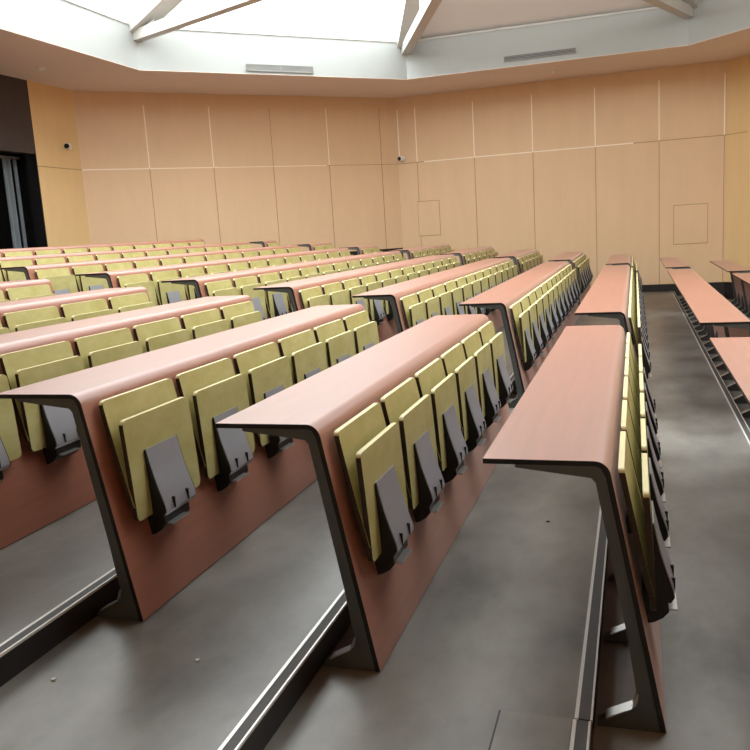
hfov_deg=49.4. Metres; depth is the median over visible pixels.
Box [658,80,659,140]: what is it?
trim
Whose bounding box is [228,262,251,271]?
seat
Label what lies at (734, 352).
desk
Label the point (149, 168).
trim
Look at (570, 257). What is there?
desk
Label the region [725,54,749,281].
wall
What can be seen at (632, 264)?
seat
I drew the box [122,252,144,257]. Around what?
seat
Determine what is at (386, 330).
desk
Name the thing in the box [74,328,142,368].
seat
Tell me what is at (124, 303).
seat
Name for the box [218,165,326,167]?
trim
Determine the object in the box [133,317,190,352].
seat
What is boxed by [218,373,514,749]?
trim
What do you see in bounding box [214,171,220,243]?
trim
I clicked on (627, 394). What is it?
seat
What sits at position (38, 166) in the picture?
trim
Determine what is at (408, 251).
desk
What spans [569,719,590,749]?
trim
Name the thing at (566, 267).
seat
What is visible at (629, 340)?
seat
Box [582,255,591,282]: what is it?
seat
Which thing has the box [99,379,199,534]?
seat
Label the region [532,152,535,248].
trim
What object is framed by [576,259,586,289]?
seat
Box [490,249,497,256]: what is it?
seat
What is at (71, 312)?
seat
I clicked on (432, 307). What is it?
seat
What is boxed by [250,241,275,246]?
desk
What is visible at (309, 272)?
seat
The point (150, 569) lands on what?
desk
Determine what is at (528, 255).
seat
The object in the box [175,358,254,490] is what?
seat
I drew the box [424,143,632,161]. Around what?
trim
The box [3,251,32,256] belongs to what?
seat
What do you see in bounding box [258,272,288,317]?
seat
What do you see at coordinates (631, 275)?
seat
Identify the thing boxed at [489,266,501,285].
seat
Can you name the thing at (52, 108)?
wall
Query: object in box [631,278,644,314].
seat
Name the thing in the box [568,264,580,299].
seat
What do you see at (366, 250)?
seat
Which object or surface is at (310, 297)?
seat
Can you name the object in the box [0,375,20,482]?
seat
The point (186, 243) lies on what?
seat
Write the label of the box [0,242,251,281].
desk
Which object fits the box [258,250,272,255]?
seat
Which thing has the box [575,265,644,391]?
desk
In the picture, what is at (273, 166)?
trim
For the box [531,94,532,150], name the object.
trim
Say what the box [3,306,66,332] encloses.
seat
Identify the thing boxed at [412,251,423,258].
seat
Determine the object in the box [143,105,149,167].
trim
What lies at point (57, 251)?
seat
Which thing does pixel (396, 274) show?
seat
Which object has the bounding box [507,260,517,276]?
seat
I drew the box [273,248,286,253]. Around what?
seat
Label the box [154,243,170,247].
seat
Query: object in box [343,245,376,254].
desk
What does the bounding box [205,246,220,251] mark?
seat
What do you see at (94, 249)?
seat
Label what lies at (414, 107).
trim
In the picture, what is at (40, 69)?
smoke detector
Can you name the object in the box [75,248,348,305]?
desk
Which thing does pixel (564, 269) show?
seat
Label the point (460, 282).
seat
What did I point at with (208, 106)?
trim
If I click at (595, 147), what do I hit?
trim
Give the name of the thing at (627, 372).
seat
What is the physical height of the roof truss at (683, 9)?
2.300 m
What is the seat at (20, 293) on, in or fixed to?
attached to the desk at (5, 285)
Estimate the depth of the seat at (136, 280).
7.78 m
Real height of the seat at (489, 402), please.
0.546 m
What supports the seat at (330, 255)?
attached to the desk at (110, 276)
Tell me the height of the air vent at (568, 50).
0.100 m
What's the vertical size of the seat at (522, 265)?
0.546 m
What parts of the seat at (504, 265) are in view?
backrest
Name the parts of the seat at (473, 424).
backrest, cheek plate, support plate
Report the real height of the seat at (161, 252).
0.546 m
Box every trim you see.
[0,567,116,657]
[38,166,80,169]
[82,167,217,169]
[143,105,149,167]
[149,168,157,241]
[208,106,213,166]
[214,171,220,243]
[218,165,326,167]
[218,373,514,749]
[273,166,279,244]
[325,108,329,164]
[327,164,390,165]
[329,165,334,243]
[382,172,386,248]
[396,110,399,163]
[414,107,417,161]
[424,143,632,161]
[472,101,474,156]
[474,157,477,243]
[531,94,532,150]
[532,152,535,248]
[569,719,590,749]
[574,507,607,721]
[594,87,595,145]
[595,147,596,252]
[633,135,723,143]
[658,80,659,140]
[659,185,659,283]
[672,291,749,444]
[722,135,724,281]
[724,73,725,134]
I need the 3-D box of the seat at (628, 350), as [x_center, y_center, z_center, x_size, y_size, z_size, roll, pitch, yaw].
[1.522,0.125,4.640,0.174,0.546,0.476,0,10,18]
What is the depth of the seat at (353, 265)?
11.01 m
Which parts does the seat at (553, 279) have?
backrest, cheek plate, support plate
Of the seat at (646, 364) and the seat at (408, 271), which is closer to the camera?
the seat at (646, 364)
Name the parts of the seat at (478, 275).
backrest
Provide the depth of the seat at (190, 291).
8.62 m
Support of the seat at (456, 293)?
attached to the desk at (393, 293)
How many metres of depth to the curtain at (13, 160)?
14.27 m
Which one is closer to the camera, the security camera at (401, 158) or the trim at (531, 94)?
the trim at (531, 94)
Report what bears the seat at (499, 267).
attached to the desk at (393, 293)
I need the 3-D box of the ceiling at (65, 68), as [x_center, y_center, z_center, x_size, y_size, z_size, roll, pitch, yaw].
[0.745,-4.424,7.797,16.800,0.120,19.930,0,10,18]
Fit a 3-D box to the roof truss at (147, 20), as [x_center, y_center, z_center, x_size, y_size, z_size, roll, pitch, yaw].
[-1.535,-6.445,11.219,6.505,2.300,0.340,5,13,40]
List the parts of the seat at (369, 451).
backrest, cheek plate, support plate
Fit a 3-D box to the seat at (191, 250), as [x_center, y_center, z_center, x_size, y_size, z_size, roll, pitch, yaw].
[-2.631,-1.653,12.357,0.174,0.546,0.476,0,10,18]
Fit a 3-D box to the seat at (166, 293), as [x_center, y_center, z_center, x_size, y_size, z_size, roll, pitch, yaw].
[-2.048,-0.780,8.259,0.174,0.546,0.476,0,10,18]
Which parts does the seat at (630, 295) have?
backrest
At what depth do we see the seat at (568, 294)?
10.71 m
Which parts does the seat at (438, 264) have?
backrest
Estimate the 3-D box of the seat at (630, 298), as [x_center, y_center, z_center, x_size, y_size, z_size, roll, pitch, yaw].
[2.428,-0.423,7.484,0.174,0.546,0.476,0,10,18]
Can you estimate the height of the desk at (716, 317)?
0.848 m
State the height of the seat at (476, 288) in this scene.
0.546 m
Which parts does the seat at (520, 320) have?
backrest, cheek plate, support plate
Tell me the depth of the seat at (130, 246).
12.06 m
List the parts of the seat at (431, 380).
backrest, cheek plate, support plate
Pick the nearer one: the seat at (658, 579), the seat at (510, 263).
the seat at (658, 579)
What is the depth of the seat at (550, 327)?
8.15 m
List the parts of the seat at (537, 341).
backrest, cheek plate, support plate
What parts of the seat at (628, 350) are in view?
backrest, cheek plate, support plate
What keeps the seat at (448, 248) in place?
attached to the desk at (408, 251)
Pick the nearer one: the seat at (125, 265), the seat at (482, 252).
the seat at (125, 265)
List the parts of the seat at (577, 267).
backrest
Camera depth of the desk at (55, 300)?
5.60 m
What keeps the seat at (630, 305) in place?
attached to the desk at (608, 296)
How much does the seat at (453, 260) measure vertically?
0.546 m
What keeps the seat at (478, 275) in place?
attached to the desk at (393, 293)
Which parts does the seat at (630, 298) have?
backrest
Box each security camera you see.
[64,143,71,149]
[398,156,404,161]
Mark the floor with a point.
(500, 623)
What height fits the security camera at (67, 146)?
0.120 m
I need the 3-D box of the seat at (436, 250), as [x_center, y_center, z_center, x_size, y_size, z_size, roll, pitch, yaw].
[1.268,-2.171,15.701,0.174,0.546,0.476,0,10,18]
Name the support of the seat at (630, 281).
attached to the desk at (608, 296)
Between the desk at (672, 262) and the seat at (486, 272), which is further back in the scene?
the desk at (672, 262)
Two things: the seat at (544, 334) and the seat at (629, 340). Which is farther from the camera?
the seat at (544, 334)
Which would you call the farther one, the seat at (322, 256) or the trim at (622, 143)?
the trim at (622, 143)
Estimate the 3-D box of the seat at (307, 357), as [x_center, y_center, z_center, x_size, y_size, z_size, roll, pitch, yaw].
[-0.360,0.037,4.662,0.174,0.546,0.476,0,10,18]
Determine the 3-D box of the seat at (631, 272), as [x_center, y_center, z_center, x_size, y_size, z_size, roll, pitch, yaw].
[3.570,-1.113,11.068,0.174,0.546,0.476,0,10,18]
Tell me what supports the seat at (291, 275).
attached to the desk at (198, 282)
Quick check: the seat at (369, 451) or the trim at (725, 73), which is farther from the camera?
the trim at (725, 73)
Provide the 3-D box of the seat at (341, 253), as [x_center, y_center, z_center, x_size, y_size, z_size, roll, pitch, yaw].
[-0.417,-1.766,13.378,0.174,0.546,0.476,0,10,18]
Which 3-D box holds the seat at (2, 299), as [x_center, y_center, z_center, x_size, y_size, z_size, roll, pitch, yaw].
[-2.791,-0.331,5.926,0.174,0.546,0.476,0,10,18]
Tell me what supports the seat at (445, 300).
attached to the desk at (393, 293)
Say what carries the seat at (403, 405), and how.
attached to the desk at (380, 607)
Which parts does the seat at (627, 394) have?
backrest, cheek plate, support plate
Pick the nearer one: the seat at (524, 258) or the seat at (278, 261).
the seat at (278, 261)
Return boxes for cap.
[65,0,700,42]
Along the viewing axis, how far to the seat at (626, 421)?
3.06 m
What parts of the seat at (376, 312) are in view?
backrest, cheek plate, support plate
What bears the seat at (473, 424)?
attached to the desk at (380, 607)
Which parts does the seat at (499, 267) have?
backrest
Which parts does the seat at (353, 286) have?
backrest, support plate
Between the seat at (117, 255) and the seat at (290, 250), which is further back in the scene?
the seat at (290, 250)
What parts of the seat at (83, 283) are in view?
support plate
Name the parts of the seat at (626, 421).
backrest, cheek plate, support plate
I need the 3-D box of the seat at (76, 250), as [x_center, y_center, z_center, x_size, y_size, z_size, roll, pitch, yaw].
[-3.983,-1.448,11.079,0.174,0.546,0.476,0,10,18]
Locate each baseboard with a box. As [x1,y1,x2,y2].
[642,282,723,295]
[724,282,733,298]
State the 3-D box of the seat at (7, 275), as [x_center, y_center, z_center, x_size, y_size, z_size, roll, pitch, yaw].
[-3.773,-0.963,8.774,0.174,0.546,0.476,0,10,18]
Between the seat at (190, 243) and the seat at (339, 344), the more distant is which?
the seat at (190, 243)
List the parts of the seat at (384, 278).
backrest, cheek plate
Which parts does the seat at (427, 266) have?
backrest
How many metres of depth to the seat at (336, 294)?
7.69 m
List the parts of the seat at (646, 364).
backrest, support plate, cheek plate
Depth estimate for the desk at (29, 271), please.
9.15 m
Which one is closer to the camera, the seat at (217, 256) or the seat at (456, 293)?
the seat at (456, 293)
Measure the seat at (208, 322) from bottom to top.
0.546 m
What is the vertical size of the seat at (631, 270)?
0.546 m
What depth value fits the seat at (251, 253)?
12.06 m
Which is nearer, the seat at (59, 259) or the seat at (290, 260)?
the seat at (59, 259)
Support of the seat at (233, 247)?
attached to the desk at (32, 258)
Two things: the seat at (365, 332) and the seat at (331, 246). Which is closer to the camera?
the seat at (365, 332)
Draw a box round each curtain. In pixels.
[1,158,21,248]
[12,159,27,247]
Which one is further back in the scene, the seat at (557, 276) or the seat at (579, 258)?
the seat at (579, 258)
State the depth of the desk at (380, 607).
3.05 m
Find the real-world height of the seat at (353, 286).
0.546 m
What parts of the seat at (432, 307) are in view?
backrest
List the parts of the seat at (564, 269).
cheek plate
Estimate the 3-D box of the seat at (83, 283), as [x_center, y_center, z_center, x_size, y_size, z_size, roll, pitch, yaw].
[-2.911,-0.872,8.516,0.174,0.546,0.476,0,10,18]
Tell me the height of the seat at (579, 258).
0.546 m
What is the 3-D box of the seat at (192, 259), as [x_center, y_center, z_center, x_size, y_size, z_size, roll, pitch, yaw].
[-2.258,-1.266,10.564,0.174,0.546,0.476,0,10,18]
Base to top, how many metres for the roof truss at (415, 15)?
2.300 m
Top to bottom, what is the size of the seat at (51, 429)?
0.546 m
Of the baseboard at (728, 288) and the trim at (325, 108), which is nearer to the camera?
the baseboard at (728, 288)
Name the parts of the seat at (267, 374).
backrest, cheek plate, support plate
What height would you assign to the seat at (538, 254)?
0.546 m
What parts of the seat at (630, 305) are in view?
backrest, support plate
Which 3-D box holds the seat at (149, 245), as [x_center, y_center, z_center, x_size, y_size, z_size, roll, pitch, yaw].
[-3.494,-1.744,12.614,0.174,0.546,0.476,0,10,18]
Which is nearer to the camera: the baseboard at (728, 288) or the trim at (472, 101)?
the baseboard at (728, 288)
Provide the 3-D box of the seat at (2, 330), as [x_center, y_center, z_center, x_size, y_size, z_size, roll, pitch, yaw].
[-2.243,-0.050,4.684,0.174,0.546,0.476,0,10,18]
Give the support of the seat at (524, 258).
attached to the desk at (514, 255)
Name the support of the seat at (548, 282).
attached to the desk at (502, 296)
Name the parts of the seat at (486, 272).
backrest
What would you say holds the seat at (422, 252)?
attached to the desk at (408, 251)
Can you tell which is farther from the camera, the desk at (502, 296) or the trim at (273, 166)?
the trim at (273, 166)
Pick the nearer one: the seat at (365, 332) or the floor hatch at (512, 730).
the floor hatch at (512, 730)
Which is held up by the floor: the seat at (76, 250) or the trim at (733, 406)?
the trim at (733, 406)
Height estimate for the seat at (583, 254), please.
0.546 m
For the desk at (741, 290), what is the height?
0.848 m
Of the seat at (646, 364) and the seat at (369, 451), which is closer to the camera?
the seat at (369, 451)
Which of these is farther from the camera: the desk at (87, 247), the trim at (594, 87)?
the trim at (594, 87)
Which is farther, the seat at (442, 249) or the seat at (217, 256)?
the seat at (442, 249)
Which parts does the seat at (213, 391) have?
backrest, cheek plate, support plate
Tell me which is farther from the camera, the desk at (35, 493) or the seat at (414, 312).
the seat at (414, 312)
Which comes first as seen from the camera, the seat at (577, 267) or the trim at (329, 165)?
the seat at (577, 267)
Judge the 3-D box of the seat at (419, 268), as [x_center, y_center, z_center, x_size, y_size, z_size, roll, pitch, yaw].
[0.656,-1.189,10.816,0.174,0.546,0.476,0,10,18]
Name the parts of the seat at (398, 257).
backrest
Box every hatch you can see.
[417,200,440,235]
[488,710,572,749]
[673,203,707,244]
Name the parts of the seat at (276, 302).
backrest, cheek plate, support plate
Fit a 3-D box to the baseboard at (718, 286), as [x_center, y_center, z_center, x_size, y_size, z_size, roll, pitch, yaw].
[3.931,-1.583,17.689,6.745,0.600,0.012,0,10,18]
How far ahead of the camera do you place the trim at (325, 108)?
17.32 m
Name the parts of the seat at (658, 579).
backrest, support plate, cheek plate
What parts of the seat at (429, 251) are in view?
backrest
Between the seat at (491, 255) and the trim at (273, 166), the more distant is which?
the trim at (273, 166)
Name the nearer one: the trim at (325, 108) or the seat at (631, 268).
the seat at (631, 268)
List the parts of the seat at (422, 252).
backrest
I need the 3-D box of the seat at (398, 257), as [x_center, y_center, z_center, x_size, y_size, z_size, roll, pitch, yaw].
[0.446,-1.675,13.121,0.174,0.546,0.476,0,10,18]
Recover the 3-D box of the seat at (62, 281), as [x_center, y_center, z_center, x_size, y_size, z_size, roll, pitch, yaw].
[-3.074,-0.773,8.004,0.174,0.546,0.476,0,10,18]
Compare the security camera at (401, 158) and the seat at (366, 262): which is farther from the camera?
the security camera at (401, 158)
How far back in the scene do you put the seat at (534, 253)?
15.61 m
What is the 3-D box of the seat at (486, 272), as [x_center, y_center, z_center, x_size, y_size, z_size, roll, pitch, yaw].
[1.518,-1.098,10.559,0.174,0.546,0.476,0,10,18]
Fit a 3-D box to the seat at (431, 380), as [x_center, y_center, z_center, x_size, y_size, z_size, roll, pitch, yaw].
[0.345,0.223,3.912,0.174,0.546,0.476,0,10,18]
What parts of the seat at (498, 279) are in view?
backrest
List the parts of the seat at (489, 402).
backrest, cheek plate, support plate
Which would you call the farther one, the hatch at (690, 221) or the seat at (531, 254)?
the hatch at (690, 221)
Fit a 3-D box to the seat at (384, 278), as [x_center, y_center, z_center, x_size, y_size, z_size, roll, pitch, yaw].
[0.167,-0.894,9.280,0.174,0.546,0.476,0,10,18]
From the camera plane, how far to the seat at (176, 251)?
11.81 m
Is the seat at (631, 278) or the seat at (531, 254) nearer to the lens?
the seat at (631, 278)
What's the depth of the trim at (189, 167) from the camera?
15.70 m
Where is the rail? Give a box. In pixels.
[0,155,19,159]
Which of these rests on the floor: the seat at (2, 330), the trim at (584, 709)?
the trim at (584, 709)
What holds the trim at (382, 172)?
attached to the wall at (110, 125)
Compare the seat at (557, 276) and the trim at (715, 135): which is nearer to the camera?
the seat at (557, 276)
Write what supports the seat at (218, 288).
attached to the desk at (198, 282)
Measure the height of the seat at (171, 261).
0.546 m
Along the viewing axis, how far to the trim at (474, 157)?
17.82 m
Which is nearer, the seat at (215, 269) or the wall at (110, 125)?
the seat at (215, 269)
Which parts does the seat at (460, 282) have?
backrest, support plate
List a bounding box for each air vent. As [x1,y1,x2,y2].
[246,64,313,72]
[504,47,575,61]
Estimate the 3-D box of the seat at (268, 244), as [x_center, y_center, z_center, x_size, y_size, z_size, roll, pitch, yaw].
[-1.791,-2.160,14.994,0.174,0.546,0.476,0,10,18]
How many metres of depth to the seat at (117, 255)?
10.27 m
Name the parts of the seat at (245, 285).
backrest, support plate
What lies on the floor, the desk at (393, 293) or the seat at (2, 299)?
the desk at (393, 293)
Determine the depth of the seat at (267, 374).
4.09 m
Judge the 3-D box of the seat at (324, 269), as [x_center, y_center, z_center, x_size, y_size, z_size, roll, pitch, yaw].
[-0.533,-1.083,10.049,0.174,0.546,0.476,0,10,18]
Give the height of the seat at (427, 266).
0.546 m
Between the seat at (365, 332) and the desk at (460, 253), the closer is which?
the seat at (365, 332)
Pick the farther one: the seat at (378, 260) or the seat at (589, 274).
the seat at (589, 274)
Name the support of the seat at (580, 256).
attached to the desk at (570, 257)
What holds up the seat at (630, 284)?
attached to the desk at (608, 296)
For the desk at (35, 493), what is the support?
on the floor
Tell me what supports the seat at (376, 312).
attached to the desk at (386, 330)
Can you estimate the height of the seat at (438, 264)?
0.546 m
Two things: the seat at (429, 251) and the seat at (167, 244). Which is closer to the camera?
the seat at (167, 244)
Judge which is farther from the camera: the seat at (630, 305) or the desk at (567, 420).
the seat at (630, 305)
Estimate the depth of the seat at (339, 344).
5.08 m
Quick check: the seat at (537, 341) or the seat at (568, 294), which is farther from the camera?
the seat at (568, 294)
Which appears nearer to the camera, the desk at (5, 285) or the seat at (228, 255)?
the desk at (5, 285)
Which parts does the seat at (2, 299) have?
backrest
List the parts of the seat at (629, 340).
backrest, support plate, cheek plate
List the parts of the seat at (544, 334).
backrest, cheek plate, support plate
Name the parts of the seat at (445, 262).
backrest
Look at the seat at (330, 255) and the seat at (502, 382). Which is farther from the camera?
the seat at (330, 255)
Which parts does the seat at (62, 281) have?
backrest, support plate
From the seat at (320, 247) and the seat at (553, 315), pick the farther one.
the seat at (320, 247)
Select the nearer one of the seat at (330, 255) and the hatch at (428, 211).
the seat at (330, 255)
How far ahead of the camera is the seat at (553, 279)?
9.68 m
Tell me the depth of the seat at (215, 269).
9.23 m
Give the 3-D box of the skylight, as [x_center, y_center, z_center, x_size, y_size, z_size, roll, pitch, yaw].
[2.057,-7.059,11.951,5.294,2.350,6.390,0,10,18]
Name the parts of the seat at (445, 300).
backrest, support plate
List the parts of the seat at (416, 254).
backrest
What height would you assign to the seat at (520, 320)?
0.546 m
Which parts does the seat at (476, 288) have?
backrest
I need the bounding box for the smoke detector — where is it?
[35,67,44,71]
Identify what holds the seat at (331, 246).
attached to the desk at (310, 246)
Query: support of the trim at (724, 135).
attached to the wall at (566, 198)
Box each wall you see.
[0,74,90,248]
[73,91,402,256]
[395,60,726,285]
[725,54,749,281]
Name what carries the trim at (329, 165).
attached to the wall at (110, 125)
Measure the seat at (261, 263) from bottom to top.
0.546 m
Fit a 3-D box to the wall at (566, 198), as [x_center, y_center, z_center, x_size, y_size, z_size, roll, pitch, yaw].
[3.831,-3.697,17.427,6.752,4.960,0.200,0,10,18]
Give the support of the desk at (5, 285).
on the floor
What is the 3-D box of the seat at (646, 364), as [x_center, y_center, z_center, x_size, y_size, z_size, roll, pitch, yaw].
[2.102,-0.226,6.460,0.174,0.546,0.476,0,10,18]
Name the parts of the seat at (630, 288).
backrest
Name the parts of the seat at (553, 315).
backrest, cheek plate, support plate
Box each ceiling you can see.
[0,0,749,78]
[0,27,749,97]
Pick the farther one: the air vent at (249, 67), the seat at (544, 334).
the air vent at (249, 67)
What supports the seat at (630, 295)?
attached to the desk at (608, 296)
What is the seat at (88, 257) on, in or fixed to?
attached to the desk at (32, 258)
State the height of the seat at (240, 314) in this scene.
0.546 m
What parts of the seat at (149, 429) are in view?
backrest, cheek plate, support plate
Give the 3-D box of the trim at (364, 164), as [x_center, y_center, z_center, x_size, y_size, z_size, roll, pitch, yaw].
[-0.253,-4.589,17.787,1.752,0.010,0.006,-8,11,-27]
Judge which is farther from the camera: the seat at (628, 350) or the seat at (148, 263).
the seat at (148, 263)
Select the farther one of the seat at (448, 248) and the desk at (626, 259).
the seat at (448, 248)
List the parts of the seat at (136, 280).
backrest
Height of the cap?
0.035 m
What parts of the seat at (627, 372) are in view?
backrest, support plate, cheek plate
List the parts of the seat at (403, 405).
backrest, cheek plate, support plate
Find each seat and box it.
[0,259,32,281]
[0,290,9,301]
[0,321,9,334]
[0,341,84,463]
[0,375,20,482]
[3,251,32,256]
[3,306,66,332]
[6,284,56,300]
[35,249,60,254]
[35,257,64,264]
[35,267,77,294]
[61,299,114,321]
[63,248,86,252]
[67,255,93,262]
[72,265,108,291]
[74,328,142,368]
[89,247,110,251]
[96,253,120,259]
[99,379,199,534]
[105,262,132,270]
[108,292,154,312]
[112,245,132,249]
[117,273,157,305]
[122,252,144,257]
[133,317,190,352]
[134,244,152,248]
[134,260,158,267]
[145,250,165,255]
[150,270,185,304]
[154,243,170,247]
[160,258,182,265]
[167,249,185,254]
[172,242,188,246]
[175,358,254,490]
[179,267,208,299]
[181,309,229,339]
[184,256,203,262]
[187,248,204,252]
[189,242,204,245]
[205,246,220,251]
[205,254,223,260]
[205,264,231,274]
[205,280,238,296]
[220,301,261,328]
[222,245,236,249]
[224,252,243,258]
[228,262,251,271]
[233,276,266,320]
[233,342,293,458]
[237,244,250,248]
[242,251,257,256]
[249,260,270,268]
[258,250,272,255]
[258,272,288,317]
[267,243,278,246]
[267,258,287,265]
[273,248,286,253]
[278,330,327,384]
[280,269,303,312]
[284,256,302,263]
[287,247,299,252]
[299,267,321,278]
[299,286,328,308]
[300,255,316,261]
[313,245,324,249]
[314,253,329,259]
[314,319,355,367]
[317,264,336,274]
[322,282,349,304]
[324,244,336,248]
[327,252,341,258]
[333,262,351,272]
[334,403,413,574]
[339,250,352,256]
[342,278,369,320]
[343,311,378,353]
[347,260,363,269]
[359,275,385,325]
[360,258,375,267]
[362,248,374,253]
[371,247,382,252]
[372,257,386,265]
[375,272,394,320]
[380,377,444,521]
[383,255,396,263]
[389,269,406,283]
[393,254,405,261]
[400,294,425,328]
[401,266,417,280]
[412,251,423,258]
[413,264,427,277]
[414,358,467,482]
[417,288,440,319]
[420,250,430,256]
[423,262,437,274]
[427,249,436,254]
[431,284,452,314]
[432,260,445,271]
[433,248,442,254]
[440,247,448,254]
[441,258,453,269]
[441,343,485,452]
[444,280,464,314]
[445,246,453,251]
[449,257,460,267]
[455,277,475,314]
[461,331,500,428]
[464,254,473,263]
[465,274,484,313]
[470,253,479,261]
[474,271,491,315]
[475,252,484,260]
[478,321,512,408]
[480,251,489,258]
[482,268,495,311]
[485,249,493,258]
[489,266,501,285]
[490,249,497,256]
[496,264,507,282]
[502,262,512,279]
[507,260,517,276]
[510,301,536,371]
[517,257,526,273]
[519,296,543,359]
[522,256,530,270]
[525,254,533,268]
[527,291,549,349]
[530,253,537,266]
[533,252,540,264]
[534,286,554,341]
[536,251,542,263]
[540,282,559,333]
[545,279,563,327]
[550,276,566,321]
[554,273,570,315]
[558,270,573,311]
[562,268,576,306]
[565,266,578,302]
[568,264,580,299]
[573,260,584,293]
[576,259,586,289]
[578,257,588,286]
[580,256,590,284]
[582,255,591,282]
[583,254,592,279]
[618,431,677,622]
[621,400,670,549]
[623,377,665,502]
[624,358,661,467]
[625,344,658,440]
[626,332,656,417]
[628,310,651,378]
[629,292,647,341]
[629,297,648,349]
[629,303,649,364]
[630,281,645,320]
[630,284,645,325]
[630,288,646,333]
[631,268,642,296]
[631,270,643,301]
[631,272,643,305]
[631,275,644,310]
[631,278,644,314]
[632,264,642,291]
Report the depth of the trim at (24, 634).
2.86 m
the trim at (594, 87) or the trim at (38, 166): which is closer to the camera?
the trim at (38, 166)
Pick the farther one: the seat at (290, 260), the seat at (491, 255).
the seat at (491, 255)
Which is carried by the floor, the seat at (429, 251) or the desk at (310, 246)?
the desk at (310, 246)
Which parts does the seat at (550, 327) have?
backrest, cheek plate, support plate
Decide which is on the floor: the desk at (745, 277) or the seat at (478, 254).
the desk at (745, 277)
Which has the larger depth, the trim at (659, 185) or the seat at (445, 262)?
the trim at (659, 185)
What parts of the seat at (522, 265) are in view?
backrest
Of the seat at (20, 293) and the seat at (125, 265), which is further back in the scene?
the seat at (125, 265)
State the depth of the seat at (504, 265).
12.01 m
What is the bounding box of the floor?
[0,291,749,749]
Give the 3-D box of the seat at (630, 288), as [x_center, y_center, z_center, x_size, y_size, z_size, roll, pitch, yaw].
[2.754,-0.620,8.508,0.174,0.546,0.476,0,10,18]
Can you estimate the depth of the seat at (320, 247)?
14.71 m
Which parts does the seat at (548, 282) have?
backrest, cheek plate, support plate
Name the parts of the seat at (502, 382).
backrest, cheek plate, support plate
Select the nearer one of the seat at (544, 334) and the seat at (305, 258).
the seat at (544, 334)
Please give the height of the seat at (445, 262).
0.546 m
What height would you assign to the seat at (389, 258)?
0.546 m
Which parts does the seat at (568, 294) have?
backrest, cheek plate, support plate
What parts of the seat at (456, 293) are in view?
backrest, support plate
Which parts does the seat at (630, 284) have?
backrest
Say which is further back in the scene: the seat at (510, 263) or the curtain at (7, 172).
the curtain at (7, 172)
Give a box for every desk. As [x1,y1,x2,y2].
[0,239,204,256]
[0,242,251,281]
[0,245,298,291]
[0,279,53,299]
[0,287,149,327]
[0,295,251,548]
[0,304,364,620]
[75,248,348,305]
[161,251,400,318]
[215,314,509,671]
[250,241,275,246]
[253,254,454,342]
[298,242,331,250]
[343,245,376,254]
[352,258,510,333]
[388,244,449,259]
[440,247,492,265]
[459,261,579,407]
[483,325,666,732]
[493,249,536,274]
[548,252,590,305]
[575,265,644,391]
[606,254,631,268]
[660,257,696,320]
[667,269,749,417]
[709,337,749,405]
[710,260,749,318]
[732,273,749,284]
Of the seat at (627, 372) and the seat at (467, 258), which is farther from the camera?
the seat at (467, 258)
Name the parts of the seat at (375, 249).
backrest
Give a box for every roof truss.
[125,0,263,41]
[396,0,441,54]
[642,0,697,18]
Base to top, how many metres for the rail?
0.040 m
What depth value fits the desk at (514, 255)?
14.04 m
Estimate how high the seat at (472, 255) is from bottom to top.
0.546 m
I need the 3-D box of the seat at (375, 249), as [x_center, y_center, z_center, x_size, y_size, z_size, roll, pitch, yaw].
[0.083,-2.068,14.946,0.174,0.546,0.476,0,10,18]
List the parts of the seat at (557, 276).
backrest, cheek plate, support plate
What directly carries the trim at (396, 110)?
attached to the wall at (566, 198)
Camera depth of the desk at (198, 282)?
8.50 m
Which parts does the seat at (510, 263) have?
backrest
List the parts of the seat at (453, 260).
backrest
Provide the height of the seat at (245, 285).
0.546 m
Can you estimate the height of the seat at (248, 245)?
0.546 m
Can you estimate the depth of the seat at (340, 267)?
10.50 m
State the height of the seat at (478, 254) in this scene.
0.546 m

